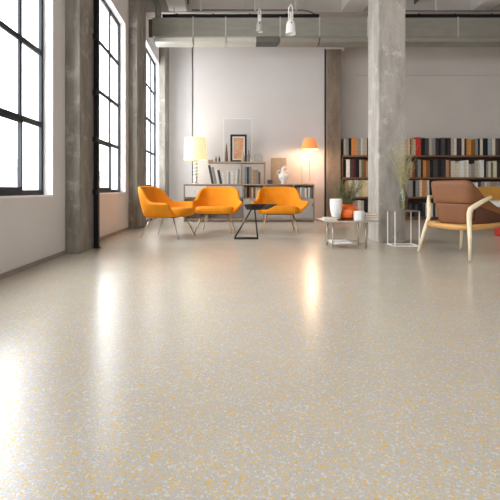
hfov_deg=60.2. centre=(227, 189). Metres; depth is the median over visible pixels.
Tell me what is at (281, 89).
wall
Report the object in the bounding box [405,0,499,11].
conduit pipe
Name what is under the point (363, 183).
book
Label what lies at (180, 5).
ceiling beam
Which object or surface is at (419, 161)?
book
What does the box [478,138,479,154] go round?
book
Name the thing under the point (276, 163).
leaning board
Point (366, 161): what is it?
book
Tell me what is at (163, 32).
air duct
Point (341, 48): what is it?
trim
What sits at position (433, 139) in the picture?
book
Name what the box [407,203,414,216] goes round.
book
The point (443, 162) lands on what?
book
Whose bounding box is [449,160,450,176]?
book
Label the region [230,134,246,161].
picture frame
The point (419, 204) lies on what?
book
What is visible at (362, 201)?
book
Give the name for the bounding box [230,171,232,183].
book
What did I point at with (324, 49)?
trim
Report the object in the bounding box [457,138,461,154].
book
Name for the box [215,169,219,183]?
book
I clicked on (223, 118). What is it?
picture frame
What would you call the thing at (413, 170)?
book
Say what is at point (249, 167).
book
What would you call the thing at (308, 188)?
book
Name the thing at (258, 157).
ornament
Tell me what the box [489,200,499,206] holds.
table
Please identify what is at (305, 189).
book
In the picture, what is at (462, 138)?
book
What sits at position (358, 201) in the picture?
book
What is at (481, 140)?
book
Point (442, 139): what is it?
book
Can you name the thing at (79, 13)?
pilaster
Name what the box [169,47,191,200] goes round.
wall
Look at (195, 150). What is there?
table lamp
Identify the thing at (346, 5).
ceiling beam
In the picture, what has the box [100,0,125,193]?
window
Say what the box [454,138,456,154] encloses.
book
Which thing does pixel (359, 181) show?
book
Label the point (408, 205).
book
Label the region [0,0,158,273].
wall
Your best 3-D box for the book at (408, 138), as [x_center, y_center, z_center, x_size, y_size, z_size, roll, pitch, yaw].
[4.606,-1.102,11.060,0.035,0.442,0.260,0,0,0]
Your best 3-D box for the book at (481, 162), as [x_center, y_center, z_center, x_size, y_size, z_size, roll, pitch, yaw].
[6.459,-0.543,11.060,0.101,0.441,0.260,0,0,0]
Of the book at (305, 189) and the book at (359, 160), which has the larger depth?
the book at (359, 160)
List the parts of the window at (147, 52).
casement sash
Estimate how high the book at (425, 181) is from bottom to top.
0.422 m
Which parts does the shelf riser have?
shelf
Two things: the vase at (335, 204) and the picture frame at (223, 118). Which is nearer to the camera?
the vase at (335, 204)
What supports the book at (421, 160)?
on the bookcase at (471, 158)
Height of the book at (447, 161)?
0.441 m
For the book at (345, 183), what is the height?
0.401 m
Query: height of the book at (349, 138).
0.437 m
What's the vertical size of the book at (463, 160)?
0.430 m
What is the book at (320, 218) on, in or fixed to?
on the coffee table at (332, 241)
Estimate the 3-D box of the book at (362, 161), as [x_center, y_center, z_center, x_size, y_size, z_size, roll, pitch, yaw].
[3.426,-0.546,11.060,0.055,0.446,0.260,0,0,0]
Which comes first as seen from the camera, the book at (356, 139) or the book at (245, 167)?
the book at (245, 167)
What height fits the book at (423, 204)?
0.334 m
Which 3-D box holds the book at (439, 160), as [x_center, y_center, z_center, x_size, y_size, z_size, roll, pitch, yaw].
[5.381,-0.551,11.060,0.091,0.456,0.260,0,0,0]
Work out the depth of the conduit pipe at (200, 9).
9.49 m
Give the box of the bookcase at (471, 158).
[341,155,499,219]
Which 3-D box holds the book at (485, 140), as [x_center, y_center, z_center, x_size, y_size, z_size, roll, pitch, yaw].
[6.545,-1.097,11.060,0.121,0.432,0.260,0,0,0]
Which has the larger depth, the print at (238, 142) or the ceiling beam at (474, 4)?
the print at (238, 142)
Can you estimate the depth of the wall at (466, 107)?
11.42 m
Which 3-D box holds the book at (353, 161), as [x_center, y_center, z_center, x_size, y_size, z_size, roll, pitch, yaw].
[3.203,-0.548,11.060,0.075,0.451,0.260,0,0,0]
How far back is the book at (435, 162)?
10.93 m
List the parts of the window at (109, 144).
casement sash, sill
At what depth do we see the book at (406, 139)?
10.93 m
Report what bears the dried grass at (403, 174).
in the glass vase
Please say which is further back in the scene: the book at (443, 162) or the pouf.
the book at (443, 162)
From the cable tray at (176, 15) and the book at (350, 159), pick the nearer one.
the cable tray at (176, 15)
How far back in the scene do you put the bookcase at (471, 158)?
11.04 m
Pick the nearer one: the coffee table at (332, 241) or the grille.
the coffee table at (332, 241)
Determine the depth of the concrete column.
6.10 m
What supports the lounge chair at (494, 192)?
on the floor
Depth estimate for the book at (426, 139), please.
10.93 m
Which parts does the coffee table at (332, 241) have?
leg, cross rail, leg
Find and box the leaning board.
[271,158,285,183]
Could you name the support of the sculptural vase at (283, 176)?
on the credenza
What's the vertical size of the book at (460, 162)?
0.415 m
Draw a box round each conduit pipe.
[192,0,314,13]
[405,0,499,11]
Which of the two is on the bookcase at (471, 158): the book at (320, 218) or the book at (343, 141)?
the book at (343, 141)
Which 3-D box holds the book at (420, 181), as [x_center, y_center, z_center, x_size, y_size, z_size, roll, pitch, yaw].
[4.903,-0.042,11.060,0.060,0.427,0.260,0,0,0]
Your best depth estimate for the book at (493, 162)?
10.93 m
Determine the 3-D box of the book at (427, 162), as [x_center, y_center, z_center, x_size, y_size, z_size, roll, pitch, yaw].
[5.089,-0.536,11.060,0.086,0.425,0.260,0,0,0]
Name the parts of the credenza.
drawer, drawer, panel, door, door, door, door, door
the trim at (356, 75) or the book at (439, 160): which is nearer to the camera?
the book at (439, 160)
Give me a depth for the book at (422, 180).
10.93 m
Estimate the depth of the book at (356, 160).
10.93 m
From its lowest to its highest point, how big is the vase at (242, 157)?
0.240 m
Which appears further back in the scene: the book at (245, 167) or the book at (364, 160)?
the book at (364, 160)
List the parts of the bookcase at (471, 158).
shelf, shelf, shelf, shelf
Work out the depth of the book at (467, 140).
10.93 m
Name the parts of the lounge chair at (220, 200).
seat, backrest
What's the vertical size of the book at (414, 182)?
0.401 m
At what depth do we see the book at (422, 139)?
10.93 m
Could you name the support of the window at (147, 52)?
in the wall at (32, 229)
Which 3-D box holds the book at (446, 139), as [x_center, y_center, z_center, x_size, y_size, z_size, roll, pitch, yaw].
[5.554,-1.102,11.060,0.070,0.442,0.260,0,0,0]
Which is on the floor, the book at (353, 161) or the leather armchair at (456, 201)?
the leather armchair at (456, 201)
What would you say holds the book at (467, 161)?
on the bookcase at (471, 158)
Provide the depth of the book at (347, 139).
10.93 m
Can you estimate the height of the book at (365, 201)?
0.420 m
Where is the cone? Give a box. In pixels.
[225,143,227,161]
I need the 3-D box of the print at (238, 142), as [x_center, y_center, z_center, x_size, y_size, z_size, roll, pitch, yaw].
[0.258,-1.018,10.496,0.243,0.515,0.003,0,0,0]
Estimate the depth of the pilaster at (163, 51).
11.90 m
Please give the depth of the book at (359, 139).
10.93 m
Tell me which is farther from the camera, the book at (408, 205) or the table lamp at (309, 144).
the book at (408, 205)
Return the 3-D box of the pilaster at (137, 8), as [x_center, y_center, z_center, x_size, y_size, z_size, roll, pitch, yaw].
[-1.825,-1.850,8.685,0.169,5.200,0.870,0,0,0]
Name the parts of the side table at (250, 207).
leg, leg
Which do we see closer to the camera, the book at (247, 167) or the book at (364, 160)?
the book at (247, 167)
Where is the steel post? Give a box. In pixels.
[93,0,100,247]
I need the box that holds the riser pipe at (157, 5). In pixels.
[152,0,160,17]
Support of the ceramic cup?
on the coffee table at (332, 241)
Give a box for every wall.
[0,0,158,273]
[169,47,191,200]
[193,44,325,218]
[341,47,499,139]
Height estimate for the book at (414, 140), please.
0.417 m
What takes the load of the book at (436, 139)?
on the bookcase at (471, 158)
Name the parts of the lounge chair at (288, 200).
seat, backrest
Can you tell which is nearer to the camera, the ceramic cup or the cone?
the ceramic cup
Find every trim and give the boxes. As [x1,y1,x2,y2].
[192,47,192,182]
[324,49,325,216]
[326,47,344,52]
[356,75,499,75]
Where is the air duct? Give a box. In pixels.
[149,0,499,46]
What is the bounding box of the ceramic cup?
[354,211,366,220]
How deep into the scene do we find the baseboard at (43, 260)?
4.33 m
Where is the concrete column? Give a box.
[368,0,404,242]
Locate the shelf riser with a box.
[208,162,265,183]
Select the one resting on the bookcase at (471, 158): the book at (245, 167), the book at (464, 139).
the book at (464, 139)
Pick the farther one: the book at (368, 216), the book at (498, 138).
the book at (498, 138)
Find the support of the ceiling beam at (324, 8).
attached to the ceiling
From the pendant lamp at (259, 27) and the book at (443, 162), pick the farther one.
the book at (443, 162)
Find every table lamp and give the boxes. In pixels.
[184,137,206,183]
[301,138,317,183]
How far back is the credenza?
10.21 m
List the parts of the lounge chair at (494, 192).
backrest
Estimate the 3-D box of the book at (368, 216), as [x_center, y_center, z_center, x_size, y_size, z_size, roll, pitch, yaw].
[1.834,0.344,5.625,0.191,0.031,0.151,0,0,0]
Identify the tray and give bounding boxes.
[162,13,318,17]
[244,204,276,209]
[405,13,499,17]
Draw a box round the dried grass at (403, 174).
[389,141,415,208]
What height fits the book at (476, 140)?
0.427 m
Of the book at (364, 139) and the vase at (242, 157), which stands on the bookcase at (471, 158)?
the book at (364, 139)
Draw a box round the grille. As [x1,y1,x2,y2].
[256,37,278,46]
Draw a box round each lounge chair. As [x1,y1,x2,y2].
[138,186,194,239]
[191,186,242,233]
[251,186,308,233]
[477,187,499,207]
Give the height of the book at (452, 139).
0.430 m
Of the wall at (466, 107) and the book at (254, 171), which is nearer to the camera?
the book at (254, 171)
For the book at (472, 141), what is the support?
on the bookcase at (471, 158)
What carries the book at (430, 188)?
on the bookcase at (471, 158)
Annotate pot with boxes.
[340,204,358,219]
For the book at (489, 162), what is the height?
0.405 m
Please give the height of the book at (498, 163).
0.377 m
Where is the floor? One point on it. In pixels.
(208, 364)
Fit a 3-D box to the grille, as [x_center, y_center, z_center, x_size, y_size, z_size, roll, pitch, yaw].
[0.870,-3.310,9.617,0.500,0.100,0.365,0,0,0]
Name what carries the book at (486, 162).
on the bookcase at (471, 158)
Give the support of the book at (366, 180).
on the bookcase at (471, 158)
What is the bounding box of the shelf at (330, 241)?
[327,240,351,242]
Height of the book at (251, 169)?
0.364 m
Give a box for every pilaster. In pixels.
[66,0,93,253]
[129,0,145,228]
[159,47,168,196]
[326,49,340,216]
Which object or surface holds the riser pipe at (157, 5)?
attached to the air duct
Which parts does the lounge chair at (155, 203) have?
leg, backrest, seat, leg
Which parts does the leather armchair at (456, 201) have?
arm and leg, rail, backrest, leg, backrest, arm and leg, rail, panel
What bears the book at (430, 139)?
on the bookcase at (471, 158)
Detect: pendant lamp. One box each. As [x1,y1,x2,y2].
[256,0,262,32]
[286,0,295,35]
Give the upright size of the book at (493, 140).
0.424 m
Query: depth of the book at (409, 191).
10.93 m
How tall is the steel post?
5.200 m
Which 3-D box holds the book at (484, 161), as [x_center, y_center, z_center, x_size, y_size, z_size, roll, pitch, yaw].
[6.540,-0.533,11.060,0.050,0.420,0.260,0,0,0]
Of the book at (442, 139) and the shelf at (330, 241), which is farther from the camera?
the book at (442, 139)
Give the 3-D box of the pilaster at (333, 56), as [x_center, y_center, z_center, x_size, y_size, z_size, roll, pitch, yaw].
[2.683,-1.410,11.159,0.355,4.320,0.518,0,0,0]
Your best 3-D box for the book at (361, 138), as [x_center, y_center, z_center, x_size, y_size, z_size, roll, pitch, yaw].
[3.404,-1.099,11.060,0.040,0.437,0.260,0,0,0]
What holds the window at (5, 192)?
in the wall at (32, 229)
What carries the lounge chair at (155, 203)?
on the floor
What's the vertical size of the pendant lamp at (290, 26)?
1.915 m
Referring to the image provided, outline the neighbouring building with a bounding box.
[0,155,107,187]
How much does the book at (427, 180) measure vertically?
0.422 m
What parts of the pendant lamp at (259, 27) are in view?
lamp shade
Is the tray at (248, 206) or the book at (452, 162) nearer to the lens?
the tray at (248, 206)
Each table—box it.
[234,204,276,238]
[316,218,377,248]
[386,210,419,246]
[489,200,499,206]
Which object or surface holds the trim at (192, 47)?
attached to the wall at (281, 89)
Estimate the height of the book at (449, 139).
0.442 m
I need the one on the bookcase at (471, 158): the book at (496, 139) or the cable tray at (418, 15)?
the book at (496, 139)
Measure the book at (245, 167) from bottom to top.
0.427 m
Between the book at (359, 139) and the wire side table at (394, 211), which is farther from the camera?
the book at (359, 139)
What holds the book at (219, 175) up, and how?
on the credenza
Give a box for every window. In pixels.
[0,0,52,198]
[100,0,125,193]
[146,49,154,186]
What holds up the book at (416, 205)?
on the bookcase at (471, 158)
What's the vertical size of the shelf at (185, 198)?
0.022 m
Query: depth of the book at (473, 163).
10.93 m
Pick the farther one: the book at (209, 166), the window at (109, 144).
the book at (209, 166)
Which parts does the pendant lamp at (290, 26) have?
lamp shade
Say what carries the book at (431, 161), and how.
on the bookcase at (471, 158)
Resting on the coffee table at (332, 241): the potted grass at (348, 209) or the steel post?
the potted grass at (348, 209)
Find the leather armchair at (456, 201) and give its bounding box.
[417,180,499,260]
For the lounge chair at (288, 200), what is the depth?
7.97 m
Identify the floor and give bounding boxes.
[0,217,499,499]
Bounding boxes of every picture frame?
[223,118,251,161]
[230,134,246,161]
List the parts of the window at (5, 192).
casement sash, sill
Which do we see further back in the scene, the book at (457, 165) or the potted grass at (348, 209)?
the book at (457, 165)
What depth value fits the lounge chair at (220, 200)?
7.97 m
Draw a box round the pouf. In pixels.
[494,227,499,235]
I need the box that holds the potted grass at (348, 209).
[329,176,365,219]
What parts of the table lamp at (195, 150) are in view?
lamp shade, ball stem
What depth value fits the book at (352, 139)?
10.93 m
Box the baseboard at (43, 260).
[0,218,155,279]
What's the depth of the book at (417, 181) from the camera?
10.93 m
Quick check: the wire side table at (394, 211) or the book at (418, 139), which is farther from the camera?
the book at (418, 139)
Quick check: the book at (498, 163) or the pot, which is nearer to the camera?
the pot
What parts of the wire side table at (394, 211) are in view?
leg, leg, leg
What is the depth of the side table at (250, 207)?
6.53 m
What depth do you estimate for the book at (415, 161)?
10.93 m
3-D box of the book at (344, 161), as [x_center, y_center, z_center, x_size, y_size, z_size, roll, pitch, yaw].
[2.977,-0.543,11.060,0.050,0.441,0.260,0,0,0]
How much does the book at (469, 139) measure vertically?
0.417 m
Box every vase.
[241,152,244,161]
[277,166,289,183]
[330,199,341,218]
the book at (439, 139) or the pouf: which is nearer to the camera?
the pouf
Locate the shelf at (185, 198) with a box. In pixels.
[185,198,313,198]
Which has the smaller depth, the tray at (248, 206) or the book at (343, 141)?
the tray at (248, 206)
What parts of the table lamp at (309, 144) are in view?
lamp shade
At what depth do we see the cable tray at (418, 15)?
9.42 m
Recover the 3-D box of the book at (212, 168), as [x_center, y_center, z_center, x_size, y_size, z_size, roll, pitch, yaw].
[-0.339,-0.351,10.460,0.140,0.416,0.200,0,0,0]
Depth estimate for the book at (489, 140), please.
10.93 m
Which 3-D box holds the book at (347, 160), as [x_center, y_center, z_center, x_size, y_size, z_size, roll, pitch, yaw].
[3.053,-0.551,11.060,0.091,0.456,0.260,0,0,0]
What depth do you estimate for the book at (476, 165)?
10.93 m
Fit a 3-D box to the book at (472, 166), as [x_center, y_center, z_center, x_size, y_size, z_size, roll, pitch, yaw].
[6.230,-0.485,11.060,0.080,0.324,0.260,0,0,0]
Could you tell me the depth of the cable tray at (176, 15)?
9.42 m
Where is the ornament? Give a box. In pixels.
[254,153,262,161]
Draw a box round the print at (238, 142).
[234,138,243,158]
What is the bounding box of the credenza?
[184,184,314,221]
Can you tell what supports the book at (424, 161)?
on the bookcase at (471, 158)
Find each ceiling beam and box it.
[146,0,499,17]
[166,0,186,10]
[341,0,367,11]
[470,0,499,9]
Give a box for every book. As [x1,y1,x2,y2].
[208,165,213,183]
[211,167,216,183]
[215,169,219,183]
[217,170,221,183]
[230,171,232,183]
[244,166,246,183]
[247,167,248,183]
[249,167,250,183]
[251,169,252,183]
[253,170,255,183]
[304,188,306,197]
[306,187,309,197]
[320,218,336,220]
[341,138,345,155]
[343,160,345,176]
[343,181,347,194]
[346,138,348,154]
[346,159,349,176]
[349,138,350,154]
[350,159,351,176]
[351,138,354,154]
[352,160,354,176]
[355,138,357,154]
[355,159,358,176]
[355,200,360,210]
[358,138,360,154]
[358,180,361,196]
[359,160,360,176]
[361,138,362,154]
[361,160,363,176]
[361,200,363,210]
[362,180,365,196]
[363,138,366,154]
[363,200,367,211]
[364,160,365,176]
[364,215,376,217]
[366,161,367,176]
[366,180,367,196]
[405,138,407,154]
[405,180,412,196]
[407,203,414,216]
[407,204,410,216]
[408,138,409,154]
[412,160,417,176]
[412,162,414,176]
[413,137,420,154]
[413,139,415,154]
[413,180,418,196]
[413,181,415,196]
[415,203,421,216]
[415,204,417,216]
[418,160,420,176]
[419,180,421,196]
[421,138,424,154]
[421,160,422,176]
[422,180,423,196]
[422,203,424,216]
[423,160,425,176]
[424,180,426,196]
[425,138,428,154]
[426,160,432,176]
[426,161,429,176]
[427,180,428,195]
[429,138,431,154]
[429,181,431,194]
[432,138,434,154]
[433,160,437,176]
[435,138,437,154]
[437,159,440,176]
[438,138,440,154]
[441,138,444,154]
[441,160,445,176]
[445,138,447,154]
[446,160,448,176]
[448,138,450,154]
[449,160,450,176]
[451,138,453,154]
[451,161,454,176]
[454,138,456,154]
[455,161,463,176]
[455,163,459,176]
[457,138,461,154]
[462,138,463,154]
[463,160,465,176]
[464,139,465,154]
[466,139,468,154]
[466,160,468,176]
[469,139,470,154]
[471,139,477,154]
[471,140,474,154]
[471,165,474,176]
[472,164,477,176]
[473,163,479,176]
[474,160,483,176]
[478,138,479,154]
[480,139,482,154]
[482,138,487,154]
[484,161,485,176]
[486,162,487,176]
[487,161,490,176]
[488,139,491,154]
[491,161,496,176]
[492,139,494,154]
[495,138,497,154]
[497,162,499,176]
[498,138,499,154]
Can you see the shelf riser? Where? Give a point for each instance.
(241, 163)

